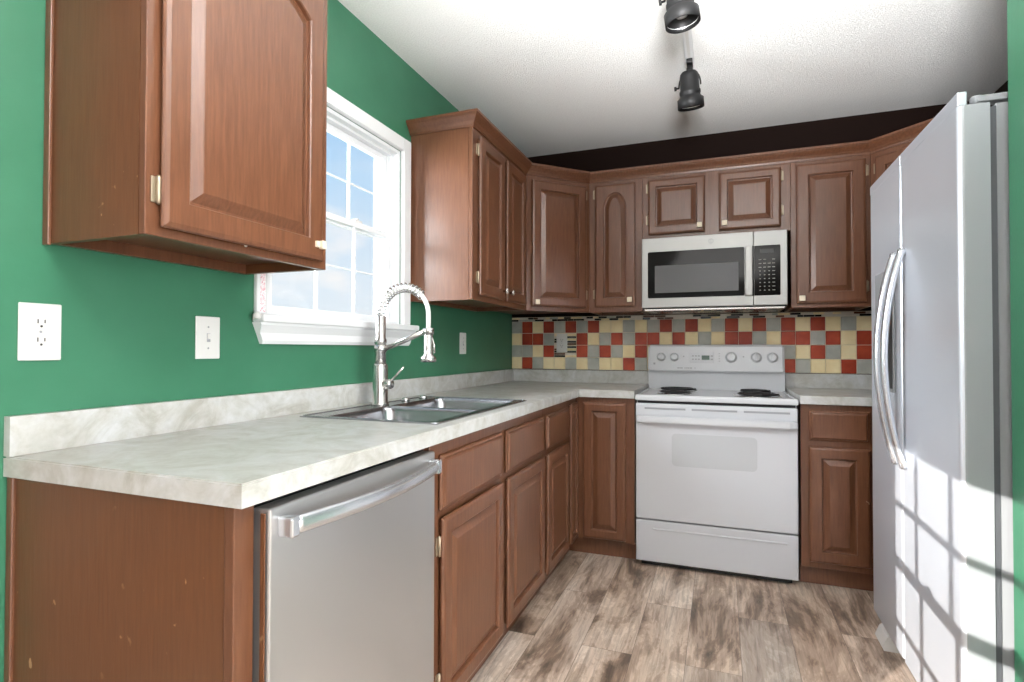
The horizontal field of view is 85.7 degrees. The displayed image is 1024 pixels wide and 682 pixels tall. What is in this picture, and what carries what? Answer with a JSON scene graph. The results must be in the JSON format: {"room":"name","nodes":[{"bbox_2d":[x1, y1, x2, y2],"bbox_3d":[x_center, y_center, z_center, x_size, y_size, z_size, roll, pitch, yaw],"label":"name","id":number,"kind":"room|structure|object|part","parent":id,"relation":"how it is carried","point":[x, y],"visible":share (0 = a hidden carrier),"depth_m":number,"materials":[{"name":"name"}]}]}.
{"room":"kitchen","nodes":[
{"label":"kitchen","id":0,"kind":"room"},
{"bbox_2d":[0,0,511,681],"bbox_3d":[-0.557,-0.062,2.551,0.120,2.465,3.070,0,-1,21],"label":"wall","id":1,"kind":"structure","parent":0,"point":[128,323],"depth_m":1.40,"materials":[{"name":"green paint"}]},
{"bbox_2d":[17,302,61,360],"bbox_3d":[-1.008,-0.019,1.179,0.008,0.122,0.080,0,-1,21],"label":"wall outlet","id":2,"kind":"object","parent":1,"relation":"attached to","point":[39,324],"visible":1,"depth_m":1.18,"materials":[{"name":"white plastic"}]},
{"bbox_2d":[32,316,49,329],"bbox_3d":[-1.005,-0.039,1.179,0.002,0.029,0.033,0,-1,21],"label":"receptacle","id":3,"kind":"object","parent":2,"relation":"attached to","point":[38,322],"depth_m":1.18,"materials":[{"name":"white plastic"}]},
{"bbox_2d":[32,334,49,347],"bbox_3d":[-1.005,0.000,1.178,0.002,0.029,0.033,0,-1,21],"label":"receptacle","id":4,"kind":"object","parent":2,"relation":"attached to","point":[38,340],"depth_m":1.18,"materials":[{"name":"white plastic"}]},
{"bbox_2d":[42,0,326,274],"bbox_3d":[-0.754,-0.600,1.384,0.340,0.794,0.541,0,-1,21],"label":"upper cabinet","id":5,"kind":"object","parent":1,"relation":"attached to","point":[193,133],"visible":1,"depth_m":1.19,"materials":[{"name":"brown paint"}]},
{"bbox_3d":[-0.999,-0.603,1.191,0.019,0.794,0.008,0,-1,21],"label":"scribe moulding","id":6,"kind":"part","parent":5,"relation":"part of","materials":[{"name":"brown paint"}]},
{"bbox_3d":[-0.618,-0.604,1.332,0.020,0.757,0.476,0,-1,21],"label":"door","id":7,"kind":"part","parent":5,"relation":"part of","materials":[{"name":"brown paint"}]},
{"bbox_2d":[195,316,219,358],"bbox_3d":[-0.859,-0.009,1.563,0.014,0.120,0.078,0,-1,21],"label":"light switch","id":8,"kind":"object","parent":1,"relation":"attached to","point":[207,329],"visible":1,"depth_m":1.56,"materials":[{"name":"white plastic"}]},
{"bbox_2d":[252,87,418,345],"bbox_3d":[-0.679,-0.458,2.163,0.170,0.948,0.960,0,-1,21],"label":"window","id":9,"kind":"structure","parent":1,"relation":"in","point":[272,324],"depth_m":2.31,"materials":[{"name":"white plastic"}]},
{"bbox_3d":[-0.687,-0.289,2.154,0.026,0.400,0.725,0,-1,21],"label":"sash","id":10,"kind":"part","parent":9,"relation":"part of","materials":[{"name":"white plastic"}]},
{"bbox_3d":[-0.706,-0.475,2.164,0.118,0.790,0.792,0,-1,21],"label":"frame","id":11,"kind":"part","parent":9,"relation":"part of","materials":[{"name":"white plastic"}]},
{"bbox_3d":[-0.713,-0.653,2.169,0.026,0.384,0.725,0,-1,21],"label":"sash","id":12,"kind":"part","parent":9,"relation":"part of","materials":[{"name":"white plastic"}]},
{"bbox_2d":[460,333,465,353],"bbox_3d":[-0.273,0.013,3.111,0.014,0.120,0.078,0,-1,21],"label":"light switch","id":13,"kind":"object","parent":1,"relation":"attached to","point":[462,335],"visible":1,"depth_m":3.10,"materials":[{"name":"white plastic"}]},
{"bbox_2d":[411,126,525,311],"bbox_3d":[-0.174,-0.577,2.868,0.368,0.794,0.731,0,-1,21],"label":"upper cabinet","id":14,"kind":"object","parent":1,"relation":"attached to","point":[468,199],"visible":1,"depth_m":2.56,"materials":[{"name":"brown paint"}]},
{"bbox_3d":[-0.095,-0.572,2.664,0.020,0.729,0.300,0,-1,21],"label":"door","id":15,"kind":"part","parent":14,"relation":"part of","materials":[{"name":"brown paint"}]},
{"bbox_3d":[0.023,-0.568,2.976,0.020,0.729,0.288,0,-1,21],"label":"door","id":16,"kind":"part","parent":14,"relation":"part of","materials":[{"name":"brown paint"}]},
{"bbox_2d":[406,108,933,183],"bbox_3d":[0.751,-0.988,2.893,2.492,0.060,0.907,0,-1,0],"label":"crown molding","id":17,"kind":"structure","parent":14,"relation":"on","point":[475,118],"depth_m":2.92,"materials":[{"name":"brown paint"}]},
{"bbox_2d":[338,0,1007,156],"bbox_3d":[-0.082,-1.400,-0.586,6.440,0.120,8.640,0,-1,21],"label":"ceiling","id":18,"kind":"structure","parent":0,"point":[553,76],"depth_m":2.54,"materials":[{"name":"white paint"}]},
{"bbox_2d":[682,30,693,64],"bbox_3d":[0.580,-1.289,1.907,0.036,0.025,1.335,0,-1,21],"label":"track rail","id":19,"kind":"object","parent":18,"relation":"attached to","point":[687,36],"visible":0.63,"depth_m":2.37,"materials":[{"name":"white metal"}]},
{"bbox_2d":[658,0,700,33],"bbox_3d":[0.572,-1.168,1.864,0.119,0.217,0.123,1,-1,-33],"label":"track spotlight","id":20,"kind":"object","parent":19,"relation":"attached to","point":[681,16],"visible":1,"depth_m":1.85,"materials":[{"name":"black metal"}]},
{"bbox_2d":[674,58,703,111],"bbox_3d":[0.812,-1.157,2.510,0.124,0.220,0.118,1,-1,-32],"label":"track spotlight","id":21,"kind":"object","parent":19,"relation":"attached to","point":[690,99],"visible":1,"depth_m":2.47,"materials":[{"name":"black metal"}]},
{"bbox_2d":[470,550,916,681],"bbox_3d":[-0.087,1.185,-0.624,6.440,0.120,8.640,0,-1,21],"label":"floor","id":22,"kind":"structure","parent":0,"point":[596,617],"depth_m":2.23,"materials":[{"name":"brown wood"}]},
{"bbox_2d":[4,477,253,681],"bbox_3d":[-0.739,0.712,1.032,0.609,0.873,0.047,0,-1,21],"label":"end panel","id":23,"kind":"object","parent":22,"relation":"on","point":[101,585],"visible":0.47,"depth_m":1.01,"materials":[{"name":"brown paint"}]},
{"bbox_3d":[-1.014,0.713,1.137,0.019,0.873,0.047,0,-1,21],"label":"scribe moulding","id":24,"kind":"part","parent":23,"relation":"part of","materials":[{"name":"brown paint"}]},
{"bbox_3d":[-0.463,0.711,0.931,0.022,0.873,0.042,0,-1,21],"label":"post","id":25,"kind":"part","parent":23,"relation":"part of","materials":[{"name":"brown paint"}]},
{"bbox_2d":[252,450,441,681],"bbox_3d":[-0.561,0.722,1.309,0.648,0.862,0.593,0,-1,21],"label":"dishwasher","id":26,"kind":"object","parent":22,"relation":"on","point":[343,566],"visible":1,"depth_m":1.15,"materials":[{"name":"silver metal"}]},
{"bbox_3d":[-0.285,0.330,1.214,0.062,0.036,0.552,0,-1,21],"label":"handle","id":27,"kind":"part","parent":26,"relation":"part of","materials":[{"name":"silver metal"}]},
{"bbox_2d":[421,409,544,681],"bbox_3d":[-0.319,0.728,2.107,0.629,0.873,1.039,0,-1,21],"label":"base cabinet","id":28,"kind":"object","parent":22,"relation":"on","point":[489,491],"visible":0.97,"depth_m":1.84,"materials":[{"name":"brown paint"}]},
{"bbox_3d":[-0.119,0.407,1.781,0.020,0.157,0.463,0,-1,21],"label":"false drawer","id":29,"kind":"part","parent":28,"relation":"part of","materials":[{"name":"brown paint"}]},
{"bbox_3d":[-0.119,0.779,1.775,0.020,0.547,0.463,0,-1,21],"label":"door","id":30,"kind":"part","parent":28,"relation":"part of","materials":[{"name":"brown paint"}]},
{"bbox_3d":[0.060,0.414,2.255,0.020,0.157,0.450,0,-1,21],"label":"false drawer","id":31,"kind":"part","parent":28,"relation":"part of","materials":[{"name":"brown paint"}]},
{"bbox_3d":[0.061,0.786,2.249,0.020,0.547,0.450,0,-1,21],"label":"door","id":32,"kind":"part","parent":28,"relation":"part of","materials":[{"name":"brown paint"}]},
{"bbox_2d":[532,401,568,598],"bbox_3d":[-0.061,0.739,2.789,0.629,0.873,0.420,0,-1,21],"label":"base cabinet","id":33,"kind":"object","parent":22,"relation":"on","point":[556,417],"visible":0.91,"depth_m":2.63,"materials":[{"name":"brown paint"}]},
{"bbox_3d":[0.224,0.421,2.686,0.020,0.157,0.375,0,-1,21],"label":"drawer","id":34,"kind":"part","parent":33,"relation":"part of","materials":[{"name":"brown paint"}]},
{"bbox_3d":[0.224,0.793,2.680,0.020,0.547,0.375,0,-1,21],"label":"door","id":35,"kind":"part","parent":33,"relation":"part of","materials":[{"name":"brown paint"}]},
{"bbox_2d":[558,397,636,564],"bbox_3d":[0.294,0.747,3.303,0.929,0.873,0.792,0,-1,21],"label":"base cabinet","id":36,"kind":"object","parent":22,"relation":"on","point":[601,439],"visible":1,"depth_m":2.98,"materials":[{"name":"brown paint"}]},
{"bbox_2d":[3,369,648,508],"bbox_3d":[-0.080,0.234,2.319,0.933,0.122,2.916,0,-1,21],"label":"countertop","id":37,"kind":"structure","parent":36,"relation":"on","point":[241,451],"depth_m":1.31,"materials":[{"name":"laminate"}]},
{"bbox_2d":[371,282,435,405],"bbox_3d":[-0.411,0.012,2.094,0.274,0.468,0.068,0,-1,21],"label":"kitchen faucet","id":38,"kind":"object","parent":37,"relation":"on","point":[381,384],"visible":1,"depth_m":2.10,"materials":[{"name":"silver metal"}]},
{"bbox_3d":[-0.450,0.139,2.099,0.091,0.088,0.038,0,-1,28],"label":"lever handle","id":39,"kind":"part","parent":38,"relation":"part of","materials":[{"name":"silver metal"}]},
{"bbox_3d":[-0.411,-0.002,2.094,0.254,0.091,0.048,0,-1,21],"label":"support arm","id":40,"kind":"part","parent":38,"relation":"part of","materials":[{"name":"silver metal"}]},
{"bbox_2d":[300,395,526,424],"bbox_3d":[-0.311,0.336,2.059,0.499,0.209,0.797,0,-1,21],"label":"sink","id":41,"kind":"object","parent":37,"relation":"in","point":[423,409],"visible":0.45,"depth_m":2.04,"materials":[{"name":"silver metal"}]},
{"bbox_3d":[-0.356,0.340,1.864,0.380,0.194,0.338,0,-1,21],"label":"bowl","id":42,"kind":"part","parent":41,"relation":"part of","materials":[{"name":"silver metal"}]},
{"bbox_3d":[-0.222,0.346,2.219,0.380,0.194,0.373,0,-1,21],"label":"bowl","id":43,"kind":"part","parent":41,"relation":"part of","materials":[{"name":"silver metal"}]},
{"bbox_3d":[0.331,0.702,2.964,0.020,0.737,0.147,0,-1,21],"label":"door","id":44,"kind":"part","parent":36,"relation":"part of","materials":[{"name":"brown paint"}]},
{"bbox_3d":[0.499,0.703,2.988,0.232,0.737,0.020,0,-1,21],"label":"door","id":45,"kind":"part","parent":36,"relation":"part of","materials":[{"name":"brown paint"}]},
{"bbox_2d":[635,344,798,582],"bbox_3d":[1.111,0.599,3.041,0.773,1.165,0.662,0,-1,21],"label":"electric range","id":46,"kind":"object","parent":22,"relation":"on","point":[717,424],"visible":1,"depth_m":2.79,"materials":[{"name":"white metal"}]},
{"bbox_3d":[0.915,0.098,3.388,0.052,0.052,0.036,0,-1,21],"label":"control knob","id":47,"kind":"part","parent":46,"relation":"part of","materials":[{"name":"white plastic"}]},
{"bbox_3d":[0.988,0.098,3.360,0.052,0.052,0.036,0,-1,21],"label":"control knob","id":48,"kind":"part","parent":46,"relation":"part of","materials":[{"name":"white plastic"}]},
{"bbox_3d":[1.142,0.100,3.316,0.140,0.062,0.009,0,-1,21],"label":"clock panel","id":49,"kind":"part","parent":46,"relation":"part of","materials":[{"name":"grey ceramic"}]},
{"bbox_3d":[1.016,0.626,2.788,0.765,0.602,0.035,0,-1,21],"label":"oven door","id":50,"kind":"part","parent":46,"relation":"part of","materials":[{"name":"white metal"}]},
{"bbox_3d":[1.002,0.404,2.754,0.765,0.034,0.043,0,-1,21],"label":"handle","id":51,"kind":"part","parent":46,"relation":"part of","materials":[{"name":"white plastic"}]},
{"bbox_2d":[635,388,798,405],"bbox_3d":[1.111,0.300,3.043,0.773,0.030,0.570,0,-1,21],"label":"cooktop","id":52,"kind":"object","parent":46,"relation":"in","point":[649,396],"depth_m":2.86,"materials":[{"name":"white metal"}]},
{"bbox_3d":[1.014,1.041,2.780,0.765,0.213,0.038,0,-1,21],"label":"storage drawer","id":53,"kind":"part","parent":46,"relation":"part of","materials":[{"name":"white metal"}]},
{"bbox_3d":[1.289,0.096,3.246,0.065,0.064,0.037,0,-1,21],"label":"control knob","id":54,"kind":"part","parent":46,"relation":"part of","materials":[{"name":"white plastic"}]},
{"bbox_3d":[1.416,0.096,3.198,0.060,0.060,0.036,0,-1,21],"label":"control knob","id":55,"kind":"part","parent":46,"relation":"part of","materials":[{"name":"white plastic"}]},
{"bbox_3d":[1.495,0.096,3.168,0.060,0.060,0.036,0,-1,21],"label":"control knob","id":56,"kind":"part","parent":46,"relation":"part of","materials":[{"name":"white plastic"}]},
{"bbox_2d":[797,404,873,590],"bbox_3d":[1.947,0.742,2.763,0.965,0.873,0.633,0,-1,21],"label":"base cabinet","id":57,"kind":"object","parent":22,"relation":"on","point":[835,450],"visible":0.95,"depth_m":2.60,"materials":[{"name":"brown paint"}]},
{"bbox_2d":[785,373,871,405],"bbox_3d":[1.947,0.244,2.771,0.972,0.122,0.635,0,-1,21],"label":"countertop","id":58,"kind":"structure","parent":57,"relation":"on","point":[816,389],"depth_m":3.07,"materials":[{"name":"stone"}]},
{"bbox_3d":[1.540,0.403,2.600,0.251,0.145,0.020,0,-1,21],"label":"drawer","id":59,"kind":"part","parent":57,"relation":"part of","materials":[{"name":"brown paint"}]},
{"bbox_3d":[1.539,0.777,2.593,0.251,0.547,0.020,0,-1,21],"label":"door","id":60,"kind":"part","parent":57,"relation":"part of","materials":[{"name":"brown paint"}]},
{"bbox_2d":[870,92,1014,681],"bbox_3d":[1.638,0.257,1.746,0.806,1.812,0.912,0,-1,21],"label":"refrigerator","id":61,"kind":"object","parent":22,"relation":"on","point":[943,571],"visible":1,"depth_m":1.53,"materials":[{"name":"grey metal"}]},
{"bbox_3d":[1.330,0.061,1.961,0.080,0.749,0.031,0,-1,21],"label":"handle","id":62,"kind":"part","parent":61,"relation":"part of","materials":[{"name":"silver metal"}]},
{"bbox_3d":[1.451,0.226,2.087,0.069,1.740,0.409,0,-1,21],"label":"freezer door","id":63,"kind":"part","parent":61,"relation":"part of","materials":[{"name":"silver metal"}]},
{"bbox_3d":[1.298,0.059,1.877,0.080,0.749,0.031,0,-1,21],"label":"handle","id":64,"kind":"part","parent":61,"relation":"part of","materials":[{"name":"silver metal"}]},
{"bbox_3d":[1.288,0.219,1.657,0.069,1.740,0.498,0,-1,21],"label":"door","id":65,"kind":"part","parent":61,"relation":"part of","materials":[{"name":"silver metal"}]},
{"bbox_2d":[512,101,968,387],"bbox_3d":[1.279,-0.045,3.433,2.690,2.465,0.120,0,-1,21],"label":"wall","id":66,"kind":"structure","parent":0,"point":[864,127],"depth_m":3.35,"materials":[{"name":"black paint"}]},
{"bbox_2d":[495,175,589,313],"bbox_3d":[0.182,-0.568,3.459,0.618,0.794,0.618,0,-1,21],"label":"upper cabinet","id":67,"kind":"object","parent":66,"relation":"attached to","point":[557,211],"visible":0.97,"depth_m":3.23,"materials":[{"name":"brown paint"}]},
{"bbox_3d":[0.280,-0.563,3.242,0.363,0.729,0.020,0,-1,-24],"label":"door","id":68,"kind":"part","parent":67,"relation":"part of","materials":[{"name":"brown paint"}]},
{"bbox_2d":[589,178,648,315],"bbox_3d":[0.665,-0.567,3.413,0.316,0.794,0.360,0,-1,21],"label":"upper cabinet","id":69,"kind":"object","parent":66,"relation":"attached to","point":[615,207],"visible":0.98,"depth_m":3.27,"materials":[{"name":"brown paint"}]},
{"bbox_3d":[0.610,-0.567,3.273,0.238,0.729,0.020,0,-1,21],"label":"door","id":70,"kind":"part","parent":69,"relation":"part of","materials":[{"name":"brown paint"}]},
{"bbox_2d":[512,311,871,373],"bbox_3d":[1.252,0.011,3.374,2.679,0.354,0.008,0,-1,21],"label":"tile backsplash","id":71,"kind":"structure","parent":66,"relation":"attached to","point":[835,342],"depth_m":3.43,"materials":[{"name":"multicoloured tile"}]},
{"bbox_2d":[557,334,566,351],"bbox_3d":[0.336,0.013,3.711,0.075,0.125,0.008,0,-1,21],"label":"wall outlet","id":72,"kind":"object","parent":71,"relation":"attached to","point":[561,338],"visible":1,"depth_m":3.71,"materials":[{"name":"white plastic"}]},
{"bbox_2d":[643,163,790,238],"bbox_3d":[1.177,-0.777,3.223,0.776,0.378,0.360,0,-1,21],"label":"upper cabinet","id":73,"kind":"object","parent":66,"relation":"attached to","point":[756,198],"visible":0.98,"depth_m":3.08,"materials":[{"name":"brown paint"}]},
{"bbox_3d":[0.937,-0.774,3.153,0.312,0.318,0.020,0,-1,21],"label":"door","id":74,"kind":"part","parent":73,"relation":"part of","materials":[{"name":"brown paint"}]},
{"bbox_2d":[642,229,787,313],"bbox_3d":[1.161,-0.377,3.204,0.754,0.417,0.378,0,-1,21],"label":"microwave","id":75,"kind":"object","parent":73,"relation":"attached to","point":[744,271],"visible":1,"depth_m":3.04,"materials":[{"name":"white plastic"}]},
{"bbox_3d":[1.018,-0.377,3.074,0.511,0.264,0.002,0,-1,21],"label":"door glass","id":76,"kind":"part","parent":75,"relation":"part of","materials":[{"name":"black glass"}]},
{"bbox_3d":[1.029,-0.389,3.088,0.590,0.398,0.032,0,-1,21],"label":"door","id":77,"kind":"part","parent":75,"relation":"part of","materials":[{"name":"silver metal"}]},
{"bbox_3d":[1.274,-0.378,2.969,0.037,0.268,0.018,0,-1,21],"label":"handle","id":78,"kind":"part","parent":75,"relation":"part of","materials":[{"name":"silver metal"}]},
{"bbox_2d":[759,259,774,290],"bbox_3d":[1.359,-0.354,2.943,0.080,0.168,0.001,0,-1,21],"label":"keypad","id":79,"kind":"object","parent":75,"relation":"attached to","point":[766,266],"depth_m":2.94,"materials":[{"name":"grey plastic"}]},
{"bbox_3d":[1.383,-0.390,2.954,0.163,0.398,0.032,0,-1,21],"label":"control panel","id":80,"kind":"part","parent":75,"relation":"part of","materials":[{"name":"silver metal"}]},
{"bbox_3d":[1.297,-0.775,3.017,0.312,0.318,0.020,0,-1,21],"label":"door","id":81,"kind":"part","parent":73,"relation":"part of","materials":[{"name":"brown paint"}]},
{"bbox_2d":[785,154,870,311],"bbox_3d":[1.712,-0.571,3.017,0.370,0.794,0.360,0,-1,21],"label":"upper cabinet","id":82,"kind":"object","parent":66,"relation":"attached to","point":[829,236],"visible":0.98,"depth_m":2.87,"materials":[{"name":"brown paint"}]},
{"bbox_3d":[1.526,-0.225,2.901,0.028,0.028,0.023,0,-1,21],"label":"knob","id":83,"kind":"part","parent":82,"relation":"part of","materials":[{"name":"silver metal"}]},
{"bbox_2d":[871,141,911,185],"bbox_3d":[2.125,-0.575,2.732,0.602,0.794,0.602,0,-1,21],"label":"upper cabinet","id":84,"kind":"object","parent":66,"relation":"attached to","point":[881,160],"visible":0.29,"depth_m":2.75,"materials":[{"name":"brown paint"}]},
{"bbox_3d":[1.908,-0.569,2.634,0.020,0.729,0.340,0,-1,-24],"label":"door","id":85,"kind":"part","parent":84,"relation":"part of","materials":[{"name":"brown paint"}]},
{"bbox_2d":[990,80,1007,105],"bbox_3d":[2.262,-0.064,2.063,0.120,2.465,1.988,0,-1,21],"label":"wall","id":86,"kind":"structure","parent":0,"point":[1004,88],"depth_m":2.76,"materials":[{"name":"black paint"}]},
{"bbox_2d":[1007,0,1023,681],"bbox_3d":[2.364,-0.083,0.710,2.552,2.465,0.494,0,-1,21],"label":"wall partition","id":87,"kind":"structure","parent":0,"point":[1015,8],"depth_m":1.36,"materials":[{"name":"green paint"}]}
]}

